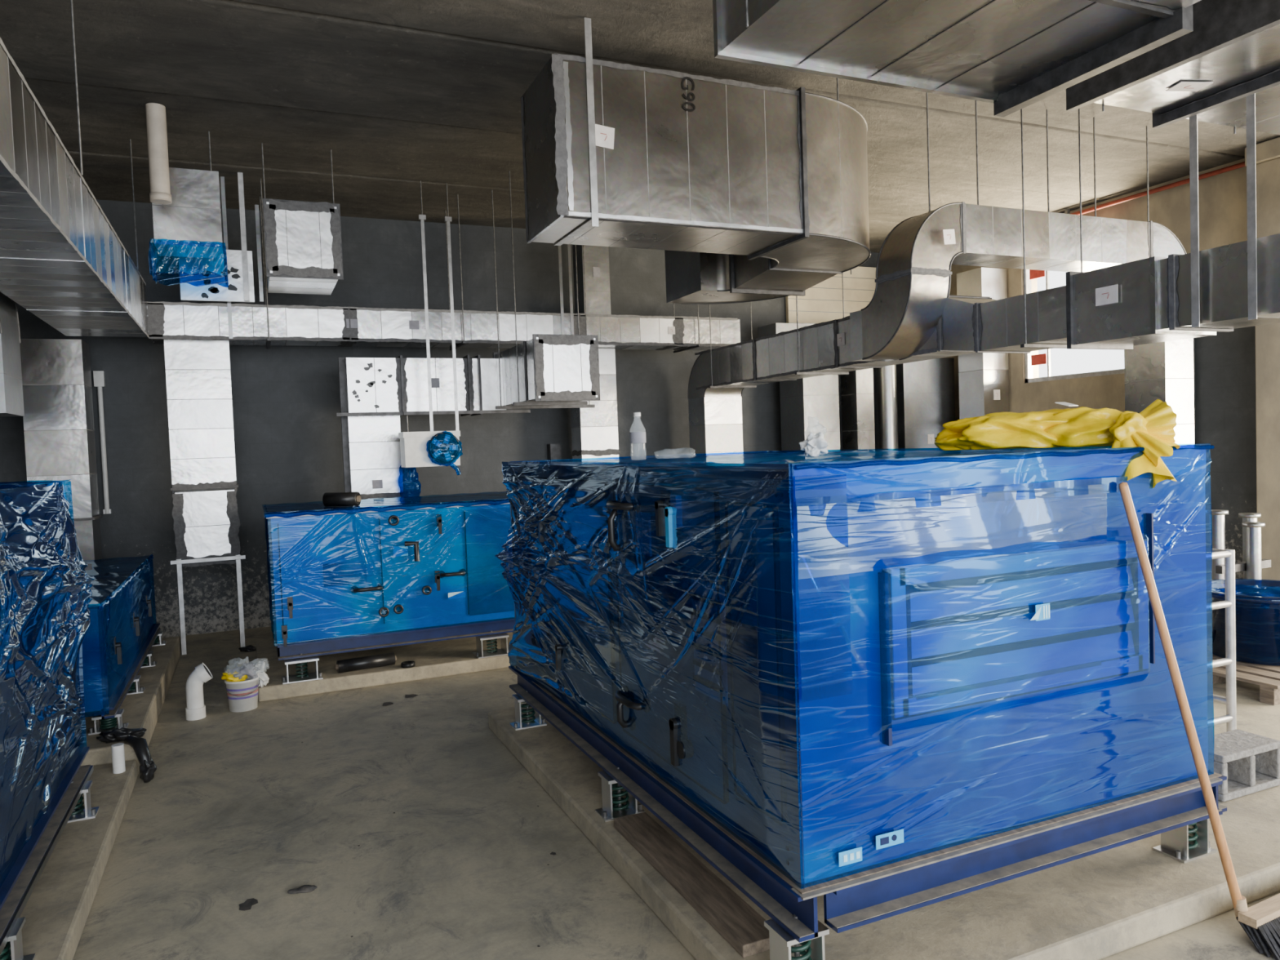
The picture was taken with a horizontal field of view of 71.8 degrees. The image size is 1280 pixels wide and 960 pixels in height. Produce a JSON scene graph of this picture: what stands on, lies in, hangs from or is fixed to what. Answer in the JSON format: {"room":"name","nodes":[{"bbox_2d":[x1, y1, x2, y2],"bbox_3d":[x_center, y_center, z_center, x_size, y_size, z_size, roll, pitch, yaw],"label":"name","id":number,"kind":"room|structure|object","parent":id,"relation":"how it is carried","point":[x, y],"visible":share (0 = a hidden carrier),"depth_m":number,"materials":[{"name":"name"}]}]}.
{"room":"mechanical room","nodes":[
{"label":"mechanical room","id":0,"kind":"room"},
{"bbox_2d":[0,199,879,638],"bbox_3d":[-1.068,-0.731,9.925,11.300,4.060,0.250,-3,2,-24],"label":"wall","id":1,"kind":"structure","parent":0,"point":[286,400],"depth_m":8.88,"materials":[{"name":"grey paint"}]},
{"bbox_2d":[93,370,111,514],"bbox_3d":[-4.900,-0.340,8.066,0.080,1.300,0.065,-3,2,-24],"label":"conduit","id":2,"kind":"object","parent":1,"relation":"attached to","point":[99,375],"visible":1,"depth_m":8.05,"materials":[{"name":"grey metal"}]},
{"bbox_2d":[785,266,876,324],"bbox_3d":[2.810,-2.301,11.424,2.150,0.900,0.060,-3,2,-24],"label":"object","id":3,"kind":"structure","parent":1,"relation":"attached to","point":[822,302],"depth_m":11.25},
{"bbox_2d":[0,0,1279,253],"bbox_3d":[1.568,-2.745,3.688,11.300,0.259,14.000,-3,2,-24],"label":"ceiling","id":4,"kind":"structure","parent":0,"point":[402,94],"depth_m":6.19,"materials":[{"name":"concrete"}]},
{"bbox_2d":[0,292,24,417],"bbox_3d":[-4.364,-1.436,5.397,0.714,2.060,1.056,-3,2,-24],"label":"ventilation duct","id":5,"kind":"object","parent":4,"relation":"hanging from","point":[11,399],"visible":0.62,"depth_m":5.78,"materials":[{"name":"metal"}]},
{"bbox_2d":[0,0,149,337],"bbox_3d":[-2.916,-1.762,3.893,0.690,1.395,7.150,-3,2,-24],"label":"ventilation duct","id":6,"kind":"object","parent":4,"relation":"hanging from","point":[62,260],"visible":1,"depth_m":4.40,"materials":[{"name":"metal"}]},
{"bbox_2d":[145,102,171,204],"bbox_3d":[-3.268,-2.210,5.995,0.132,0.640,0.132,-3,2,-24],"label":"drain pipe","id":7,"kind":"object","parent":4,"relation":"attached to","point":[156,120],"visible":1,"depth_m":5.95,"materials":[{"name":"white plastic"}]},
{"bbox_2d":[148,131,228,287],"bbox_3d":[-3.363,-2.016,6.556,0.504,1.065,0.486,-3,2,-24],"label":"ventilation duct","id":8,"kind":"object","parent":4,"relation":"hanging from","point":[188,231],"visible":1,"depth_m":6.39,"materials":[{"name":"metal"}]},
{"bbox_2d":[180,172,263,302],"bbox_3d":[-3.524,-2.041,7.406,0.630,1.070,0.080,-3,2,-24],"label":"ventilation duct","id":9,"kind":"object","parent":4,"relation":"hanging from","point":[240,265],"visible":0.68,"depth_m":7.46,"materials":[{"name":"silver metal"}]},
{"bbox_2d":[261,142,343,294],"bbox_3d":[-2.745,-2.071,7.122,0.551,1.044,0.866,-3,2,-24],"label":"ventilation duct","id":10,"kind":"object","parent":4,"relation":"hanging from","point":[303,242],"visible":1,"depth_m":6.76,"materials":[{"name":"metal"}]},
{"bbox_2d":[398,180,462,475],"bbox_3d":[-1.895,-1.342,7.865,0.530,2.618,0.345,-3,2,-24],"label":"heater","id":11,"kind":"object","parent":4,"relation":"hanging from","point":[430,448],"visible":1,"depth_m":7.83,"materials":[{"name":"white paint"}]},
{"bbox_2d":[146,176,740,352],"bbox_3d":[-1.620,-1.998,8.657,5.666,1.390,0.610,-3,2,-24],"label":"ventilation duct","id":12,"kind":"object","parent":4,"relation":"hanging from","point":[239,324],"visible":0.91,"depth_m":8.21,"materials":[{"name":"metal"}]},
{"bbox_2d":[491,170,599,408],"bbox_3d":[-0.770,-1.687,8.038,0.980,2.025,1.371,-3,2,-24],"label":"ventilation duct","id":13,"kind":"object","parent":4,"relation":"hanging from","point":[544,371],"visible":0.95,"depth_m":7.46,"materials":[{"name":"metal"}]},
{"bbox_2d":[336,355,530,416],"bbox_3d":[-1.973,-0.888,8.382,1.780,0.560,0.445,-3,2,-24],"label":"ventilation duct","id":14,"kind":"object","parent":13,"relation":"attached to","point":[375,386],"visible":0.94,"depth_m":8.17,"materials":[{"name":"metal"}]},
{"bbox_2d":[398,415,421,496],"bbox_3d":[-2.129,-0.152,8.129,0.204,0.879,0.089,-3,2,-24],"label":"plastic film","id":15,"kind":"object","parent":14,"relation":"attached to","point":[409,484],"visible":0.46,"depth_m":8.11,"materials":[{"name":"plastic"}]},
{"bbox_2d":[572,244,610,314],"bbox_3d":[-0.523,-2.236,9.498,0.301,1.060,0.306,-3,2,-24],"label":"ventilation duct","id":16,"kind":"object","parent":4,"relation":"hanging from","point":[597,272],"visible":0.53,"depth_m":9.38,"materials":[{"name":"metal"}]},
{"bbox_2d":[520,17,871,304],"bbox_3d":[0.585,-2.076,6.204,1.891,1.200,3.243,-1,2,23],"label":"ventilation duct","id":17,"kind":"object","parent":4,"relation":"hanging from","point":[748,192],"visible":0.99,"depth_m":5.38,"materials":[{"name":"metal"}]},
{"bbox_2d":[757,295,813,337],"bbox_3d":[2.519,-2.245,10.786,2.300,1.360,0.406,-3,2,-24],"label":"ventilation duct","id":18,"kind":"object","parent":4,"relation":"hanging from","point":[775,328],"visible":0.04,"depth_m":10.26,"materials":[{"name":"metal"}]},
{"bbox_2d":[712,0,1200,116],"bbox_3d":[1.587,-2.108,2.496,1.565,0.920,2.975,-3,2,-24],"label":"ventilation duct","id":19,"kind":"object","parent":4,"relation":"hanging from","point":[1013,55],"visible":1,"depth_m":3.51,"materials":[{"name":"metal"}]},
{"bbox_2d":[687,93,1279,453],"bbox_3d":[2.186,-1.192,6.624,0.560,3.115,7.206,-3,2,-24],"label":"ventilation duct","id":20,"kind":"object","parent":4,"relation":"hanging from","point":[1226,288],"visible":0.83,"depth_m":5.22,"materials":[{"name":"metal"}]},
{"bbox_2d":[1065,161,1246,214],"bbox_3d":[4.902,-2.887,9.146,0.044,0.119,5.700,-3,2,-24],"label":"pipe","id":21,"kind":"object","parent":4,"relation":"attached to","point":[1240,165],"visible":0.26,"depth_m":8.66,"materials":[{"name":"metal"}]},
{"bbox_2d":[1066,0,1279,134],"bbox_3d":[4.211,-2.301,4.646,4.340,0.890,1.000,-3,2,-24],"label":"ventilation duct","id":22,"kind":"object","parent":4,"relation":"hanging from","point":[1231,54],"visible":0.82,"depth_m":3.96,"materials":[{"name":"metal"}]},
{"bbox_2d":[72,626,1279,959],"bbox_3d":[1.949,1.502,3.956,11.800,0.150,14.000,-3,2,-24],"label":"floor","id":23,"kind":"structure","parent":0,"point":[235,808],"depth_m":3.71,"materials":[{"name":"concrete"}]},
{"bbox_2d":[19,338,102,559],"bbox_3d":[-4.886,0.181,7.524,0.500,2.700,0.500,-3,2,-24],"label":"ventilation duct","id":24,"kind":"object","parent":23,"relation":"on","point":[59,430],"visible":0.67,"depth_m":7.34,"materials":[{"name":"silver metal"}]},
{"bbox_2d":[4,760,137,959],"bbox_3d":[-2.481,1.603,2.266,1.630,0.100,4.480,-3,2,-24],"label":"pad","id":25,"kind":"object","parent":23,"relation":"on","point":[56,912],"visible":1,"depth_m":3.38,"materials":[{"name":"concrete"}]},
{"bbox_2d":[0,479,99,959],"bbox_3d":[-2.530,0.798,2.488,1.397,1.494,4.000,-3,2,-24],"label":"air handling unit","id":26,"kind":"object","parent":25,"relation":"on","point":[46,593],"visible":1,"depth_m":3.23,"materials":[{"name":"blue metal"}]},
{"bbox_2d":[111,742,125,773],"bbox_3d":[-2.626,1.401,4.450,0.056,0.138,0.056,-3,2,-24],"label":"pipe offcut","id":27,"kind":"object","parent":25,"relation":"on","point":[117,749],"visible":1,"depth_m":4.43,"materials":[{"name":"white plastic"}]},
{"bbox_2d":[96,727,156,782],"bbox_3d":[-2.680,1.446,4.679,0.376,0.260,0.206,-1,2,18],"label":"scrap","id":28,"kind":"object","parent":23,"relation":"on","point":[132,736],"visible":1,"depth_m":4.60,"materials":[{"name":"black plastic"}]},
{"bbox_2d":[80,636,180,774],"bbox_3d":[-4.010,1.482,5.727,1.630,0.180,3.050,-3,2,-24],"label":"pad","id":29,"kind":"object","parent":23,"relation":"on","point":[141,710],"visible":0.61,"depth_m":5.48,"materials":[{"name":"concrete"}]},
{"bbox_2d":[82,553,166,735],"bbox_3d":[-3.961,1.023,5.760,1.310,0.730,2.750,-3,2,-24],"label":"air handling unit","id":30,"kind":"object","parent":29,"relation":"on","point":[122,633],"visible":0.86,"depth_m":5.38,"materials":[{"name":"blue plastic"}]},
{"bbox_2d":[185,662,213,720],"bbox_3d":[-2.843,1.356,5.698,0.168,0.350,0.120,-3,2,-24],"label":"pvc pipe elbow","id":31,"kind":"object","parent":23,"relation":"on","point":[195,709],"visible":1,"depth_m":5.65,"materials":[{"name":"white plastic"}]},
{"bbox_2d":[164,339,245,654],"bbox_3d":[-3.812,0.139,7.764,0.580,2.690,0.405,-3,2,-24],"label":"ventilation duct","id":32,"kind":"object","parent":23,"relation":"on","point":[206,522],"visible":0.99,"depth_m":7.62,"materials":[{"name":"metal"}]},
{"bbox_2d":[221,660,269,712],"bbox_3d":[-2.620,1.344,5.878,0.297,0.345,0.237,-3,2,-24],"label":"bucket","id":33,"kind":"object","parent":23,"relation":"on","point":[243,682],"visible":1,"depth_m":5.80,"materials":[{"name":"white plastic"}]},
{"bbox_2d":[238,644,256,652],"bbox_3d":[-3.380,1.449,7.615,0.130,0.052,0.089,-4,3,-44],"label":"debris","id":34,"kind":"object","parent":23,"relation":"on","point":[249,648],"visible":1,"depth_m":7.59,"materials":[{"name":"black plastic"}]},
{"bbox_2d":[337,357,401,499],"bbox_3d":[-2.505,0.141,8.300,0.520,2.550,0.380,-3,2,-24],"label":"ventilation duct","id":35,"kind":"object","parent":23,"relation":"on","point":[371,444],"visible":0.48,"depth_m":8.11,"materials":[{"name":"metal"}]},
{"bbox_2d":[256,631,512,702],"bbox_3d":[-1.576,1.372,7.317,2.930,0.100,1.600,-3,2,-24],"label":"pad","id":36,"kind":"object","parent":23,"relation":"on","point":[438,659],"visible":0.42,"depth_m":6.54,"materials":[{"name":"concrete"}]},
{"bbox_2d":[334,652,396,673],"bbox_3d":[-1.988,1.325,6.417,0.430,0.090,0.090,-3,3,-31],"label":"roll","id":37,"kind":"object","parent":36,"relation":"on","point":[386,659],"visible":1,"depth_m":6.38,"materials":[{"name":"black plastic"}]},
{"bbox_2d":[262,491,515,684],"bbox_3d":[-1.708,0.742,7.129,2.402,1.183,1.370,-3,2,-24],"label":"air handling unit","id":38,"kind":"object","parent":36,"relation":"on","point":[375,573],"visible":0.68,"depth_m":6.43,"materials":[{"name":"blue plastic"}]},
{"bbox_2d":[322,492,360,506],"bbox_3d":[-2.211,0.143,6.555,0.280,0.104,0.104,-2,2,7],"label":"roll","id":39,"kind":"object","parent":38,"relation":"on","point":[332,499],"visible":1,"depth_m":6.52,"materials":[{"name":"black plastic"}]},
{"bbox_2d":[400,660,415,667],"bbox_3d":[-1.692,1.345,6.446,0.100,0.030,0.100,-3,2,-24],"label":"tape roll","id":40,"kind":"object","parent":36,"relation":"on","point":[409,664],"visible":1,"depth_m":6.42,"materials":[{"name":"black plastic"}]},
{"bbox_2d":[239,693,556,946],"bbox_3d":[-1.375,1.513,4.565,1.278,0.020,4.036,-3,2,-24],"label":"debris","id":41,"kind":"object","parent":23,"relation":"on","point":[246,905],"visible":0.99,"depth_m":3.35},
{"bbox_2d":[546,348,619,459],"bbox_3d":[-0.613,-0.050,9.644,0.600,2.690,0.660,-3,2,-24],"label":"ventilation duct","id":42,"kind":"object","parent":23,"relation":"on","point":[594,430],"visible":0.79,"depth_m":9.38,"materials":[{"name":"metal"}]},
{"bbox_2d":[779,374,839,450],"bbox_3d":[2.070,-0.143,10.694,0.524,2.600,0.524,-3,2,-24],"label":"ventilation duct","id":43,"kind":"object","parent":23,"relation":"on","point":[808,405],"visible":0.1,"depth_m":10.48,"materials":[{"name":"silver metal"}]},
{"bbox_2d":[840,368,875,449],"bbox_3d":[2.647,-0.163,10.674,0.274,2.600,0.324,-3,2,-24],"label":"ventilation duct","id":44,"kind":"object","parent":23,"relation":"on","point":[856,387],"visible":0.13,"depth_m":10.53,"materials":[{"name":"silver metal"}]},
{"bbox_2d":[488,706,1279,959],"bbox_3d":[1.136,1.390,4.387,3.030,0.100,3.250,-3,2,-24],"label":"pad","id":45,"kind":"object","parent":23,"relation":"on","point":[1097,906],"visible":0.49,"depth_m":2.97,"materials":[{"name":"concrete"}]},
{"bbox_2d":[613,812,769,957],"bbox_3d":[0.166,1.402,3.150,0.140,0.039,1.030,-3,2,-24],"label":"plank","id":46,"kind":"object","parent":45,"relation":"on","point":[741,926],"visible":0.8,"depth_m":3.03,"materials":[{"name":"brown wood"}]},
{"bbox_2d":[494,443,1226,959],"bbox_3d":[0.610,0.624,4.098,1.930,1.490,3.002,-3,2,-24],"label":"air handling unit","id":47,"kind":"object","parent":45,"relation":"on","point":[881,684],"visible":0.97,"depth_m":2.77,"materials":[{"name":"blue plastic film"},{"name":"navy painted steel"},{"name":"black plastic"}]},
{"bbox_2d":[629,412,645,443],"bbox_3d":[-0.009,-0.181,3.654,0.067,0.196,0.067,-3,2,-24],"label":"water bottle","id":48,"kind":"object","parent":47,"relation":"on","point":[635,437],"visible":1,"depth_m":3.63,"materials":[{"name":"white plastic"}]},
{"bbox_2d":[798,431,827,457],"bbox_3d":[0.600,-0.150,3.062,0.102,0.142,0.090,-2,2,8],"label":"plastic bag","id":49,"kind":"object","parent":47,"relation":"on","point":[814,446],"visible":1,"depth_m":3.04,"materials":[{"name":"white plastic"}]},
{"bbox_2d":[934,399,1180,488],"bbox_3d":[1.541,-0.132,3.282,0.425,0.315,0.837,-4,3,-45],"label":"tarp","id":50,"kind":"object","parent":47,"relation":"on","point":[1152,428],"visible":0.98,"depth_m":3.15,"materials":[{"name":"yellow plastic"}]},
{"bbox_2d":[1213,728,1279,801],"bbox_3d":[2.529,1.216,3.784,0.390,0.190,0.190,-3,2,-24],"label":"cinder block","id":51,"kind":"object","parent":45,"relation":"on","point":[1250,762],"visible":0.63,"depth_m":3.73,"materials":[{"name":"grey concrete"}]},
{"bbox_2d":[875,364,897,448],"bbox_3d":[3.016,-0.178,10.728,0.270,2.600,0.270,-3,2,-24],"label":"duct","id":52,"kind":"object","parent":23,"relation":"on","point":[886,376],"visible":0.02,"depth_m":10.60,"materials":[{"name":"metal"}]},
{"bbox_2d":[872,357,955,448],"bbox_3d":[3.442,-0.216,11.297,0.824,2.600,0.824,-3,2,-24],"label":"ventilation duct","id":53,"kind":"object","parent":23,"relation":"on","point":[926,394],"visible":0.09,"depth_m":10.88,"materials":[{"name":"metal"}]},
{"bbox_2d":[956,266,1009,419],"bbox_3d":[4.185,-0.721,10.739,0.424,3.600,0.424,-3,2,-24],"label":"ventilation duct","id":54,"kind":"object","parent":23,"relation":"on","point":[983,377],"visible":0.19,"depth_m":10.55,"materials":[{"name":"metal"}]},
{"bbox_2d":[849,92,1194,444],"bbox_3d":[3.065,-0.760,6.890,2.920,4.060,0.736,-3,2,-24],"label":"ventilation duct","id":55,"kind":"object","parent":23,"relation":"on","point":[916,258],"visible":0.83,"depth_m":6.45,"materials":[{"name":"metal"}]},
{"bbox_2d":[1193,337,1195,444],"bbox_3d":[5.104,-0.171,8.642,0.444,2.600,0.424,-3,2,-24],"label":"ventilation duct","id":56,"kind":"object","parent":23,"relation":"on","point":[1193,338],"visible":0.02,"depth_m":8.51,"materials":[{"name":"silver metal"}]},
{"bbox_2d":[1118,482,1279,959],"bbox_3d":[2.078,0.727,2.859,0.933,1.473,0.331,-3,2,-12],"label":"push broom","id":57,"kind":"object","parent":23,"relation":"on","point":[1260,922],"visible":1,"depth_m":2.86,"materials":[{"name":"brown wood"}]},
{"bbox_2d":[1212,548,1236,731],"bbox_3d":[2.760,0.857,4.981,0.314,1.000,0.994,-3,2,-24],"label":"frame","id":58,"kind":"object","parent":23,"relation":"on","point":[1230,718],"visible":0.25,"depth_m":4.58,"materials":[{"name":"metal"}]},
{"bbox_2d":[1211,509,1271,579],"bbox_3d":[4.748,0.719,6.948,0.600,0.980,0.300,-3,2,-24],"label":"pipes","id":59,"kind":"object","parent":23,"relation":"on","point":[1251,564],"visible":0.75,"depth_m":6.88,"materials":[{"name":"metal"}]},
{"bbox_2d":[1212,653,1279,705],"bbox_3d":[4.100,1.215,5.870,1.300,0.120,1.020,-3,2,-24],"label":"pallet","id":60,"kind":"object","parent":23,"relation":"on","point":[1268,677],"visible":0.14,"depth_m":5.38,"materials":[{"name":"brown wood"}]},
{"bbox_2d":[1211,578,1279,665],"bbox_3d":[4.106,0.930,5.823,0.800,0.442,0.800,-3,2,-24],"label":"barrel","id":61,"kind":"object","parent":60,"relation":"on","point":[1257,602],"visible":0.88,"depth_m":5.62,"materials":[{"name":"blue plastic"}]},
{"bbox_2d":[1244,137,1279,580],"bbox_3d":[5.601,-0.881,7.643,0.315,4.060,0.500,-3,2,-24],"label":"concrete column","id":62,"kind":"structure","parent":23,"relation":"on","point":[1267,153],"depth_m":7.67,"materials":[{"name":"beige concrete"}]},
{"bbox_2d":[946,158,1257,578],"bbox_3d":[6.732,-0.849,5.792,0.250,4.060,13.600,-3,2,-24],"label":"wall","id":63,"kind":"structure","parent":0,"point":[1225,362],"depth_m":8.39,"materials":[{"name":"concrete"}]},
{"bbox_2d":[1022,269,1124,382],"bbox_3d":[4.836,-1.910,9.812,0.080,1.560,1.370,-3,2,-24],"label":"window","id":64,"kind":"structure","parent":63,"relation":"in","point":[1030,360],"depth_m":10.22,"materials":[{"name":"metal"}]}
]}

